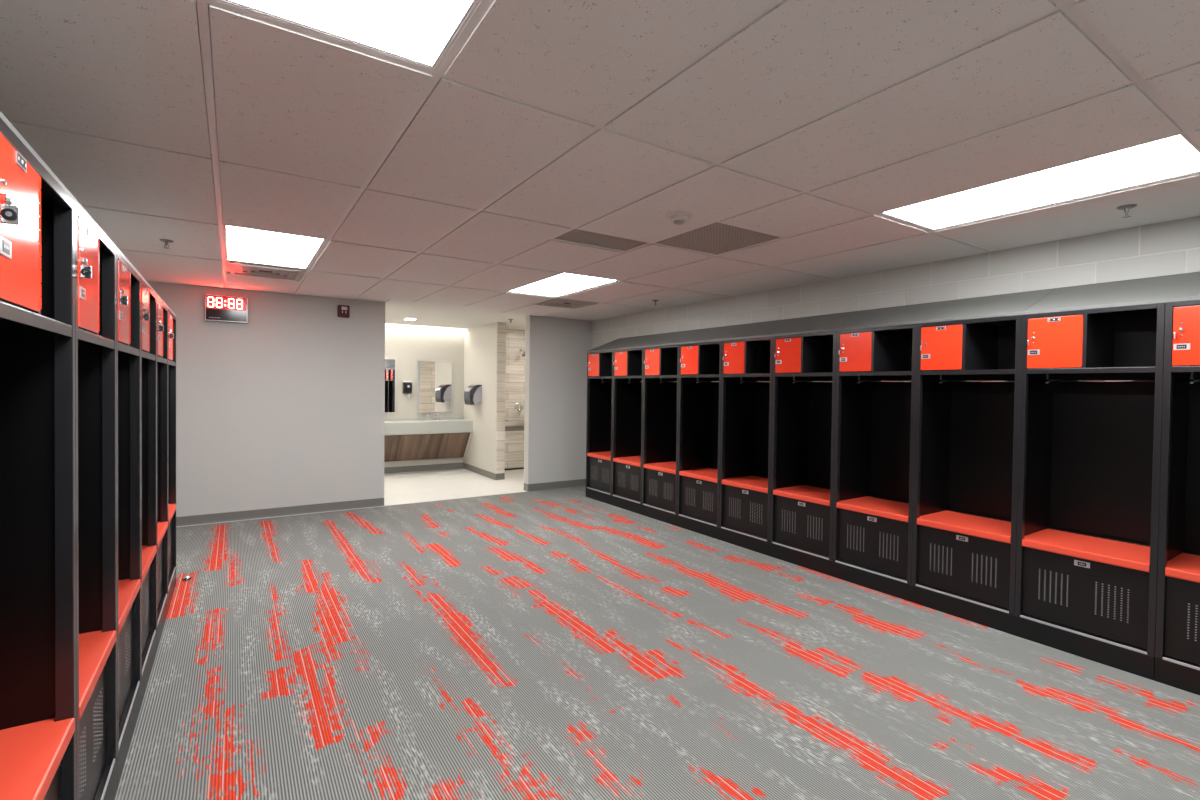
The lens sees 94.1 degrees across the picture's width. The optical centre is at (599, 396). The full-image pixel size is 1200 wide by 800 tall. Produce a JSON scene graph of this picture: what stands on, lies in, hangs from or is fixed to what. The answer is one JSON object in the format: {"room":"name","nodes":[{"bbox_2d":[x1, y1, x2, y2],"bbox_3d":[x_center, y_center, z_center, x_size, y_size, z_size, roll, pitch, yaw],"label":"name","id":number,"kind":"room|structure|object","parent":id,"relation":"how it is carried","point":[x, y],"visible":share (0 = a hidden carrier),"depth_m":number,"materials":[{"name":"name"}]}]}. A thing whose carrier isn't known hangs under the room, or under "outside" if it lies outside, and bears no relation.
{"room":"locker room","nodes":[
{"label":"locker room","id":0,"kind":"room"},
{"bbox_2d":[147,281,384,516],"bbox_3d":[-3.600,-0.042,6.088,2.370,2.700,0.130,0,1,-33],"label":"wall","id":1,"kind":"structure","parent":0,"point":[284,407],"depth_m":6.08,"materials":[{"name":"grey paint"}]},
{"bbox_2d":[205,294,247,323],"bbox_3d":[-3.864,-0.908,5.786,0.372,0.274,0.052,0,1,-33],"label":"digital clock","id":2,"kind":"object","parent":1,"relation":"attached to","point":[218,308],"visible":1,"depth_m":5.77,"materials":[{"name":"black plastic"}]},
{"bbox_2d":[176,498,383,526],"bbox_3d":[-3.577,1.259,6.050,2.370,0.099,0.014,0,1,-33],"label":"baseboard","id":3,"kind":"structure","parent":1,"relation":"attached to","point":[323,507],"depth_m":6.08,"materials":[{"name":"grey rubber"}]},
{"bbox_2d":[337,305,349,317],"bbox_3d":[-2.931,-0.977,6.391,0.124,0.138,0.058,0,1,-33],"label":"fire alarm","id":4,"kind":"object","parent":1,"relation":"attached to","point":[343,310],"visible":1,"depth_m":6.38,"materials":[{"name":"red plastic"}]},
{"bbox_2d":[384,323,463,467],"bbox_3d":[-3.585,-0.093,9.152,3.035,2.700,0.140,0,1,-33],"label":"wall","id":5,"kind":"structure","parent":0,"point":[407,344],"depth_m":9.40,"materials":[{"name":"grey paint"}]},
{"bbox_2d":[385,358,395,412],"bbox_3d":[-3.614,-0.176,9.033,0.615,0.900,0.024,0,1,-33],"label":"wall mirror","id":6,"kind":"object","parent":5,"relation":"attached to","point":[390,363],"visible":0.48,"depth_m":9.15,"materials":[{"name":"clear glass"}]},
{"bbox_2d":[402,381,411,398],"bbox_3d":[-3.195,-0.112,9.265,0.140,0.296,0.096,0,1,-33],"label":"soap dispenser","id":7,"kind":"object","parent":5,"relation":"attached to","point":[406,385],"visible":1,"depth_m":9.24,"materials":[{"name":"black plastic"}]},
{"bbox_2d":[384,462,462,473],"bbox_3d":[-3.619,1.208,9.070,2.890,0.099,0.014,0,1,-33],"label":"baseboard","id":8,"kind":"structure","parent":5,"relation":"attached to","point":[400,469],"depth_m":9.47,"materials":[{"name":"grey rubber"}]},
{"bbox_2d":[385,417,463,420],"bbox_3d":[-3.607,0.378,9.054,2.886,0.038,0.016,0,1,-33],"label":"backsplash","id":9,"kind":"structure","parent":5,"relation":"attached to","point":[444,418],"depth_m":9.42,"materials":[{"name":"grey stone"}]},
{"bbox_2d":[384,417,472,461],"bbox_3d":[-3.493,0.723,8.880,2.888,0.720,0.448,0,1,-33],"label":"vanity","id":10,"kind":"object","parent":5,"relation":"attached to","point":[453,442],"depth_m":9.20,"materials":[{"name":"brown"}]},
{"bbox_2d":[384,419,472,434],"bbox_3d":[-3.490,0.498,8.876,2.888,0.194,0.448,0,1,-33],"label":"countertop","id":11,"kind":"structure","parent":10,"relation":"on","point":[457,425],"depth_m":9.08,"materials":[{"name":"grey stone"}]},
{"bbox_2d":[426,414,444,419],"bbox_3d":[-2.770,0.344,9.463,0.316,0.110,0.136,0,1,-33],"label":"faucet","id":12,"kind":"object","parent":10,"relation":"on","point":[435,414],"visible":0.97,"depth_m":9.48,"materials":[{"name":"silver metal"}]},
{"bbox_2d":[417,360,452,412],"bbox_3d":[-2.817,-0.170,9.546,0.610,0.890,0.024,0,1,-35],"label":"wall mirror","id":13,"kind":"object","parent":5,"relation":"attached to","point":[434,378],"visible":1,"depth_m":9.54,"materials":[{"name":"clear glass"}]},
{"bbox_2d":[384,468,527,505],"bbox_3d":[-2.057,1.344,8.701,5.100,0.121,2.750,0,1,-33],"label":"floor","id":14,"kind":"structure","parent":0,"point":[445,484],"depth_m":8.12,"materials":[{"name":"tile"}]},
{"bbox_2d":[463,322,496,473],"bbox_3d":[-1.945,-0.074,9.273,0.130,2.700,1.455,0,1,-33],"label":"wall partition","id":15,"kind":"structure","parent":0,"point":[480,342],"depth_m":9.07,"materials":[{"name":"grey paint"}]},
{"bbox_2d":[464,385,481,404],"bbox_3d":[-2.087,-0.029,9.179,0.210,0.334,0.276,0,1,-33],"label":"dispenser","id":16,"kind":"object","parent":15,"relation":"attached to","point":[473,393],"visible":1,"depth_m":9.08,"materials":[{"name":"grey plastic"}]},
{"bbox_2d":[463,462,504,479],"bbox_3d":[-1.955,1.225,9.285,0.159,0.099,1.479,0,1,-33],"label":"baseboard","id":17,"kind":"structure","parent":15,"relation":"attached to","point":[501,476],"depth_m":9.02,"materials":[{"name":"grey rubber"}]},
{"bbox_2d":[496,322,505,473],"bbox_3d":[-1.769,-0.068,9.021,0.141,2.700,0.870,0,1,-33],"label":"tile","id":18,"kind":"structure","parent":15,"relation":"attached to","point":[501,327],"depth_m":8.66,"materials":[{"name":"stone"}]},
{"bbox_2d":[505,329,524,468],"bbox_3d":[-1.123,-0.077,10.048,2.065,2.700,0.140,0,1,-33],"label":"wall","id":19,"kind":"structure","parent":0,"point":[515,339],"depth_m":9.73,"materials":[{"name":"stone"}]},
{"bbox_2d":[505,426,523,430],"bbox_3d":[-1.170,0.557,9.941,1.860,0.075,0.013,0,1,-33],"label":"trim","id":20,"kind":"structure","parent":19,"relation":"attached to","point":[513,428],"depth_m":9.73,"materials":[{"name":"grey tile"}]},
{"bbox_2d":[505,419,523,420],"bbox_3d":[-1.313,0.407,9.813,1.136,0.075,0.066,0,1,-33],"label":"grab bar","id":21,"kind":"object","parent":19,"relation":"attached to","point":[505,419],"visible":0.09,"depth_m":9.67,"materials":[{"name":"silver metal"}]},
{"bbox_2d":[505,467,523,469],"bbox_3d":[-1.177,1.258,9.949,1.860,0.028,0.018,0,1,-33],"label":"trim","id":22,"kind":"structure","parent":19,"relation":"attached to","point":[520,467],"depth_m":9.73,"materials":[{"name":"black metal"}]},
{"bbox_2d":[514,403,522,414],"bbox_3d":[-1.408,0.217,9.748,0.160,0.216,0.061,0,1,-33],"label":"shower valve","id":23,"kind":"object","parent":19,"relation":"attached to","point":[518,407],"visible":1,"depth_m":9.74,"materials":[{"name":"silver metal"}]},
{"bbox_2d":[524,316,525,456],"bbox_3d":[-0.139,-0.038,8.437,2.185,2.700,0.014,0,1,-33],"label":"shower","id":24,"kind":"object","parent":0,"point":[525,316],"visible":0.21,"depth_m":7.85,"materials":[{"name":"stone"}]},
{"bbox_2d":[524,315,591,483],"bbox_3d":[-0.531,-0.037,8.096,1.155,2.700,0.125,0,1,-33],"label":"wall","id":25,"kind":"structure","parent":0,"point":[557,349],"depth_m":7.96,"materials":[{"name":"grey paint"}]},
{"bbox_2d":[523,479,585,490],"bbox_3d":[-0.610,1.262,8.072,1.029,0.099,0.144,0,1,-33],"label":"baseboard","id":26,"kind":"structure","parent":25,"relation":"attached to","point":[580,482],"depth_m":7.97,"materials":[{"name":"grey rubber"}]},
{"bbox_2d":[0,0,1199,329],"bbox_3d":[0.225,-1.093,3.857,6.320,0.105,12.850,0,1,-33],"label":"ceiling","id":27,"kind":"structure","parent":0,"point":[287,100],"depth_m":2.16,"materials":[{"name":"tile"}]},
{"bbox_2d":[159,239,173,248],"bbox_3d":[-2.999,-1.053,3.868,0.080,0.056,0.080,0,1,-33],"label":"sprinkler","id":28,"kind":"object","parent":27,"relation":"attached to","point":[166,241],"visible":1,"depth_m":3.86,"materials":[{"name":"silver metal"}]},
{"bbox_2d":[226,261,305,280],"bbox_3d":[-2.937,-1.100,4.915,0.584,0.020,0.584,0,1,-33],"label":"ceiling vent","id":29,"kind":"object","parent":27,"relation":"in","point":[232,267],"visible":1,"depth_m":4.89,"materials":[{"name":"white metal"}]},
{"bbox_2d":[223,225,325,268],"bbox_3d":[-2.436,-1.088,4.150,0.585,0.006,1.194,0,1,-33],"label":"recessed light","id":30,"kind":"object","parent":27,"relation":"in","point":[241,244],"visible":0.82,"depth_m":4.07,"materials":[{"name":"white plastic"}]},
{"bbox_2d":[217,0,480,70],"bbox_3d":[-0.432,-1.012,1.091,0.585,0.006,1.194,0,1,-33],"label":"recessed light","id":31,"kind":"object","parent":27,"relation":"in","point":[422,33],"visible":1,"depth_m":1.52,"materials":[{"name":"white plastic"}]},
{"bbox_2d":[508,273,617,296],"bbox_3d":[-0.396,-1.085,5.486,0.585,0.006,1.194,0,1,-33],"label":"recessed light","id":32,"kind":"object","parent":27,"relation":"in","point":[562,284],"visible":0.86,"depth_m":5.44,"materials":[{"name":"white plastic"}]},
{"bbox_2d":[536,298,598,308],"bbox_3d":[-0.388,-1.097,6.585,0.584,0.020,0.584,0,1,-33],"label":"ceiling vent","id":33,"kind":"object","parent":27,"relation":"in","point":[565,303],"visible":0.99,"depth_m":6.57,"materials":[{"name":"grey metal"}]},
{"bbox_2d":[553,229,646,250],"bbox_3d":[0.011,-1.050,3.752,0.584,0.007,0.284,0,1,-33],"label":"ceiling vent","id":34,"kind":"object","parent":27,"relation":"in","point":[575,235],"visible":0.96,"depth_m":3.75,"materials":[{"name":"grey metal"}]},
{"bbox_2d":[7,0,1199,315],"bbox_3d":[0.492,-1.024,2.509,5.290,0.009,10.300,0,1,-33],"label":"grid","id":35,"kind":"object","parent":27,"relation":"attached to","point":[1067,7],"depth_m":1.99,"materials":[{"name":"white metal"}]},
{"bbox_2d":[224,251,991,310],"bbox_3d":[0.492,-1.022,2.509,5.290,0.010,10.300,0,1,-33],"label":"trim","id":36,"kind":"structure","parent":27,"relation":"attached to","point":[990,251],"depth_m":6.55,"materials":[{"name":"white metal"}]},
{"bbox_2d":[666,211,691,224],"bbox_3d":[0.445,-1.000,3.155,0.150,0.051,0.150,0,1,-33],"label":"smoke detector","id":37,"kind":"object","parent":27,"relation":"attached to","point":[676,217],"visible":1,"depth_m":3.12,"materials":[{"name":"grey plastic"}]},
{"bbox_2d":[655,222,781,254],"bbox_3d":[0.773,-1.040,3.702,0.584,0.007,0.584,0,1,-33],"label":"ceiling vent","id":38,"kind":"object","parent":27,"relation":"in","point":[716,238],"visible":0.98,"depth_m":3.69,"materials":[{"name":"grey metal"}]},
{"bbox_2d":[880,133,1199,230],"bbox_3d":[2.118,-1.008,2.762,0.585,0.006,1.194,0,1,-33],"label":"recessed light","id":39,"kind":"object","parent":27,"relation":"in","point":[1178,155],"visible":0.89,"depth_m":2.64,"materials":[{"name":"white plastic"}]},
{"bbox_2d":[1116,204,1136,217],"bbox_3d":[2.751,-0.965,2.920,0.080,0.056,0.080,0,1,-33],"label":"sprinkler","id":40,"kind":"object","parent":27,"relation":"attached to","point":[1125,208],"visible":1,"depth_m":2.91,"materials":[{"name":"silver metal"}]},
{"bbox_2d":[115,486,1199,799],"bbox_3d":[0.464,1.419,2.546,5.290,0.001,10.290,0,1,-33],"label":"floor","id":41,"kind":"structure","parent":0,"point":[560,643],"depth_m":2.76,"materials":[{"name":"grey carpet"}]},
{"bbox_2d":[0,118,76,799],"bbox_3d":[-1.400,0.400,1.076,0.526,1.797,0.608,0,1,-33],"label":"locker","id":42,"kind":"object","parent":41,"relation":"on","point":[38,749],"visible":1,"depth_m":1.41,"materials":[{"name":"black metal"}]},
{"bbox_2d":[0,301,71,336],"bbox_3d":[-1.403,-0.161,1.060,0.496,0.029,0.603,0,1,-33],"label":"shelf","id":43,"kind":"object","parent":42,"relation":"attached to","point":[17,318],"depth_m":1.26,"materials":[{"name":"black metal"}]},
{"bbox_2d":[0,111,138,273],"bbox_3d":[-1.739,-0.617,1.557,0.508,0.211,1.826,0,1,-33],"label":"hood","id":44,"kind":"object","parent":42,"relation":"on","point":[2,116],"visible":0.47,"depth_m":1.30,"materials":[{"name":"grey"}]},
{"bbox_2d":[75,203,116,799],"bbox_3d":[-1.734,0.388,1.585,0.526,1.797,0.608,0,1,-33],"label":"locker","id":45,"kind":"object","parent":41,"relation":"on","point":[95,256],"visible":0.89,"depth_m":1.92,"materials":[{"name":"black metal"}]},
{"bbox_2d":[78,328,114,348],"bbox_3d":[-1.737,-0.173,1.569,0.496,0.029,0.603,0,1,-33],"label":"shelf","id":46,"kind":"object","parent":45,"relation":"attached to","point":[88,338],"depth_m":1.76,"materials":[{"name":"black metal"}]},
{"bbox_2d":[104,759,116,799],"bbox_3d":[-1.590,1.353,1.339,0.500,0.119,1.217,0,1,-33],"label":"plinth","id":47,"kind":"object","parent":41,"relation":"on","point":[111,791],"visible":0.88,"depth_m":1.91,"materials":[{"name":"black metal"}]},
{"bbox_2d":[116,249,140,755],"bbox_3d":[-2.068,0.375,2.095,0.526,1.797,0.608,0,1,-33],"label":"locker","id":48,"kind":"object","parent":41,"relation":"on","point":[128,281],"visible":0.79,"depth_m":2.44,"materials":[{"name":"black metal"}]},
{"bbox_2d":[118,342,139,355],"bbox_3d":[-2.071,-0.186,2.079,0.496,0.029,0.603,0,1,-33],"label":"shelf","id":49,"kind":"object","parent":48,"relation":"attached to","point":[124,348],"depth_m":2.28,"materials":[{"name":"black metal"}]},
{"bbox_2d":[117,631,156,789],"bbox_3d":[-2.258,1.327,2.359,0.500,0.119,1.217,0,1,-33],"label":"plinth","id":50,"kind":"object","parent":41,"relation":"on","point":[129,731],"visible":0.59,"depth_m":2.33,"materials":[{"name":"black metal"}]},
{"bbox_2d":[141,278,156,678],"bbox_3d":[-2.402,0.362,2.605,0.526,1.797,0.608,0,1,-33],"label":"locker","id":51,"kind":"object","parent":41,"relation":"on","point":[148,297],"visible":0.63,"depth_m":2.95,"materials":[{"name":"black metal"}]},
{"bbox_2d":[142,351,155,360],"bbox_3d":[-2.405,-0.199,2.589,0.496,0.029,0.603,0,1,-33],"label":"shelf","id":52,"kind":"object","parent":51,"relation":"attached to","point":[146,355],"depth_m":2.84,"materials":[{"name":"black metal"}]},
{"bbox_2d":[139,273,175,315],"bbox_3d":[-2.741,-0.655,3.086,0.508,0.211,1.826,0,1,-33],"label":"hood","id":53,"kind":"object","parent":51,"relation":"on","point":[140,275],"visible":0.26,"depth_m":2.93,"materials":[{"name":"grey metal"}]},
{"bbox_2d":[157,296,167,626],"bbox_3d":[-2.736,0.349,3.115,0.526,1.797,0.608,0,1,-33],"label":"locker","id":54,"kind":"object","parent":41,"relation":"on","point":[162,309],"visible":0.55,"depth_m":3.46,"materials":[{"name":"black metal"}]},
{"bbox_2d":[157,356,166,363],"bbox_3d":[-2.739,-0.211,3.099,0.496,0.029,0.603,0,1,-33],"label":"shelf","id":55,"kind":"object","parent":54,"relation":"attached to","point":[160,359],"depth_m":3.28,"materials":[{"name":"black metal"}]},
{"bbox_2d":[157,569,175,649],"bbox_3d":[-2.926,1.302,3.379,0.500,0.119,1.217,0,1,-33],"label":"plinth","id":56,"kind":"object","parent":41,"relation":"on","point":[164,614],"visible":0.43,"depth_m":3.39,"materials":[{"name":"black metal"}]},
{"bbox_2d":[168,309,175,591],"bbox_3d":[-3.070,0.337,3.624,0.526,1.797,0.608,0,1,-33],"label":"locker","id":57,"kind":"object","parent":41,"relation":"on","point":[171,317],"visible":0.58,"depth_m":3.97,"materials":[{"name":"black metal"}]},
{"bbox_2d":[168,360,175,365],"bbox_3d":[-3.073,-0.224,3.609,0.496,0.029,0.603,0,1,-33],"label":"shelf","id":58,"kind":"object","parent":57,"relation":"attached to","point":[170,362],"depth_m":3.80,"materials":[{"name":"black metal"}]},
{"bbox_2d":[182,575,191,581],"bbox_3d":[-3.029,1.331,4.099,0.058,0.036,0.058,0,1,-33],"label":"door stop","id":59,"kind":"object","parent":41,"relation":"on","point":[186,578],"visible":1,"depth_m":4.08,"materials":[{"name":"silver metal"}]},
{"bbox_2d":[586,488,611,504],"bbox_3d":[0.184,1.275,7.308,0.500,0.119,0.607,0,1,-33],"label":"plinth","id":60,"kind":"object","parent":41,"relation":"on","point":[593,494],"visible":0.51,"depth_m":7.14,"materials":[{"name":"black metal"}]},
{"bbox_2d":[586,350,612,494],"bbox_3d":[0.185,0.316,7.285,0.526,1.797,0.608,0,1,-33],"label":"locker","id":61,"kind":"object","parent":41,"relation":"on","point":[599,422],"visible":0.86,"depth_m":7.39,"materials":[{"name":"black"}]},
{"bbox_2d":[588,376,611,378],"bbox_3d":[0.202,-0.245,7.282,0.496,0.029,0.603,0,1,-33],"label":"shelf","id":62,"kind":"object","parent":61,"relation":"attached to","point":[589,377],"depth_m":7.15,"materials":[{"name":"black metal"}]},
{"bbox_2d":[612,347,643,503],"bbox_3d":[0.519,0.329,6.775,0.526,1.797,0.608,0,1,-33],"label":"locker","id":63,"kind":"object","parent":41,"relation":"on","point":[628,364],"visible":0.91,"depth_m":6.89,"materials":[{"name":"black metal"}]},
{"bbox_2d":[614,376,641,377],"bbox_3d":[0.536,-0.232,6.772,0.496,0.029,0.603,0,1,-33],"label":"shelf","id":64,"kind":"object","parent":63,"relation":"attached to","point":[614,376],"depth_m":6.63,"materials":[{"name":"black metal"}]},
{"bbox_2d":[612,496,676,525],"bbox_3d":[0.685,1.294,6.543,0.500,0.119,1.217,0,1,-33],"label":"plinth","id":65,"kind":"object","parent":41,"relation":"on","point":[651,512],"visible":0.47,"depth_m":6.34,"materials":[{"name":"black metal"}]},
{"bbox_2d":[642,344,679,514],"bbox_3d":[0.853,0.342,6.266,0.526,1.797,0.608,0,1,-33],"label":"locker","id":66,"kind":"object","parent":41,"relation":"on","point":[661,363],"visible":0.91,"depth_m":6.37,"materials":[{"name":"black metal"}]},
{"bbox_2d":[645,375,676,377],"bbox_3d":[0.870,-0.219,6.263,0.496,0.029,0.603,0,1,-33],"label":"shelf","id":67,"kind":"object","parent":66,"relation":"attached to","point":[646,376],"depth_m":6.12,"materials":[{"name":"black metal"}]},
{"bbox_2d":[677,341,721,526],"bbox_3d":[1.187,0.354,5.756,0.526,1.797,0.608,0,1,-33],"label":"locker","id":68,"kind":"object","parent":41,"relation":"on","point":[700,364],"visible":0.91,"depth_m":5.86,"materials":[{"name":"black metal"}]},
{"bbox_2d":[588,322,757,351],"bbox_3d":[0.716,-0.669,6.515,0.508,0.211,2.436,0,1,-33],"label":"hood","id":69,"kind":"object","parent":68,"relation":"on","point":[715,333],"visible":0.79,"depth_m":6.26,"materials":[{"name":"grey"}]},
{"bbox_2d":[681,374,718,377],"bbox_3d":[1.204,-0.207,5.753,0.496,0.029,0.603,0,1,-33],"label":"shelf","id":70,"kind":"object","parent":68,"relation":"attached to","point":[682,375],"depth_m":5.68,"materials":[{"name":"black metal"}]},
{"bbox_2d":[677,515,769,555],"bbox_3d":[1.353,1.319,5.524,0.500,0.119,1.217,0,1,-33],"label":"plinth","id":71,"kind":"object","parent":41,"relation":"on","point":[754,544],"visible":0.49,"depth_m":5.31,"materials":[{"name":"black metal"}]},
{"bbox_2d":[719,336,772,541],"bbox_3d":[1.521,0.367,5.246,0.526,1.797,0.608,0,1,-33],"label":"locker","id":72,"kind":"object","parent":41,"relation":"on","point":[747,363],"visible":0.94,"depth_m":5.36,"materials":[{"name":"black metal"}]},
{"bbox_2d":[724,373,769,376],"bbox_3d":[1.538,-0.194,5.243,0.496,0.029,0.603,0,1,-33],"label":"shelf","id":73,"kind":"object","parent":72,"relation":"attached to","point":[725,374],"depth_m":5.13,"materials":[{"name":"black metal"}]},
{"bbox_2d":[770,331,836,560],"bbox_3d":[1.855,0.380,4.736,0.526,1.797,0.608,0,1,-33],"label":"locker","id":74,"kind":"object","parent":41,"relation":"on","point":[804,365],"visible":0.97,"depth_m":4.84,"materials":[{"name":"black metal"}]},
{"bbox_2d":[775,372,832,376],"bbox_3d":[1.872,-0.181,4.733,0.496,0.029,0.603,0,1,-33],"label":"shelf","id":75,"kind":"object","parent":74,"relation":"attached to","point":[777,374],"depth_m":4.67,"materials":[{"name":"black metal"}]},
{"bbox_2d":[769,543,910,601],"bbox_3d":[2.021,1.345,4.504,0.500,0.119,1.217,0,1,-33],"label":"plinth","id":76,"kind":"object","parent":41,"relation":"on","point":[902,590],"visible":0.43,"depth_m":4.28,"materials":[{"name":"black metal"}]},
{"bbox_2d":[832,324,916,583],"bbox_3d":[2.189,0.392,4.226,0.526,1.797,0.608,0,1,-33],"label":"locker","id":77,"kind":"object","parent":41,"relation":"on","point":[875,396],"visible":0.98,"depth_m":4.34,"materials":[{"name":"black metal"}]},
{"bbox_2d":[839,371,911,375],"bbox_3d":[2.206,-0.169,4.223,0.496,0.029,0.603,0,1,-33],"label":"shelf","id":78,"kind":"object","parent":77,"relation":"attached to","point":[841,373],"depth_m":4.13,"materials":[{"name":"black metal"}]},
{"bbox_2d":[911,315,1021,614],"bbox_3d":[2.523,0.405,3.716,0.526,1.797,0.608,0,1,-33],"label":"locker","id":79,"kind":"object","parent":41,"relation":"on","point":[968,371],"visible":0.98,"depth_m":3.81,"materials":[{"name":"black metal"}]},
{"bbox_2d":[722,288,1055,339],"bbox_3d":[2.052,-0.618,4.476,0.508,0.211,2.436,0,1,-33],"label":"panel","id":80,"kind":"object","parent":79,"relation":"on","point":[1009,304],"visible":0.78,"depth_m":4.12,"materials":[{"name":"grey"}]},
{"bbox_2d":[920,369,1014,374],"bbox_3d":[2.540,-0.156,3.714,0.496,0.029,0.603,0,1,-33],"label":"shelf","id":81,"kind":"object","parent":79,"relation":"attached to","point":[922,371],"depth_m":3.62,"materials":[{"name":"black metal"}]},
{"bbox_2d":[911,585,1154,679],"bbox_3d":[2.689,1.370,3.485,0.500,0.119,1.217,0,1,-33],"label":"plinth","id":82,"kind":"object","parent":41,"relation":"on","point":[1137,663],"visible":0.45,"depth_m":3.23,"materials":[{"name":"black metal"}]},
{"bbox_2d":[1015,302,1164,656],"bbox_3d":[2.857,0.418,3.207,0.526,1.797,0.608,0,1,-33],"label":"locker","id":83,"kind":"object","parent":41,"relation":"on","point":[1091,383],"visible":0.97,"depth_m":3.27,"materials":[{"name":"black metal"}]},
{"bbox_2d":[1026,367,1154,373],"bbox_3d":[2.874,-0.143,3.204,0.496,0.029,0.603,0,1,-33],"label":"shelf","id":84,"kind":"object","parent":83,"relation":"attached to","point":[1029,370],"depth_m":3.11,"materials":[{"name":"black metal"}]},
{"bbox_2d":[1154,657,1199,694],"bbox_3d":[3.190,1.389,2.720,0.500,0.119,0.607,0,1,-33],"label":"plinth","id":85,"kind":"object","parent":41,"relation":"on","point":[1169,673],"visible":0.48,"depth_m":2.77,"materials":[{"name":"black metal"}]},
{"bbox_2d":[1155,299,1199,669],"bbox_3d":[3.191,0.430,2.697,0.526,1.797,0.608,0,1,-33],"label":"locker","id":86,"kind":"object","parent":41,"relation":"on","point":[1177,639],"visible":1,"depth_m":2.81,"materials":[{"name":"black metal"}]},
{"bbox_2d":[1023,272,1199,313],"bbox_3d":[3.054,-0.580,2.946,0.508,0.211,1.217,0,1,-33],"label":"panel","id":87,"kind":"object","parent":86,"relation":"on","point":[1184,286],"visible":0.8,"depth_m":3.11,"materials":[{"name":"grey metal"}]},
{"bbox_2d":[1171,366,1199,371],"bbox_3d":[3.208,-0.130,2.694,0.496,0.029,0.603,0,1,-33],"label":"shelf","id":88,"kind":"object","parent":86,"relation":"attached to","point":[1173,368],"depth_m":2.75,"materials":[{"name":"black metal"}]},
{"bbox_2d":[592,216,1199,348],"bbox_3d":[2.787,0.074,3.957,0.140,2.700,10.440,0,1,-33],"label":"wall","id":89,"kind":"structure","parent":0,"point":[1172,247],"depth_m":4.07,"materials":[{"name":"grey paint"}]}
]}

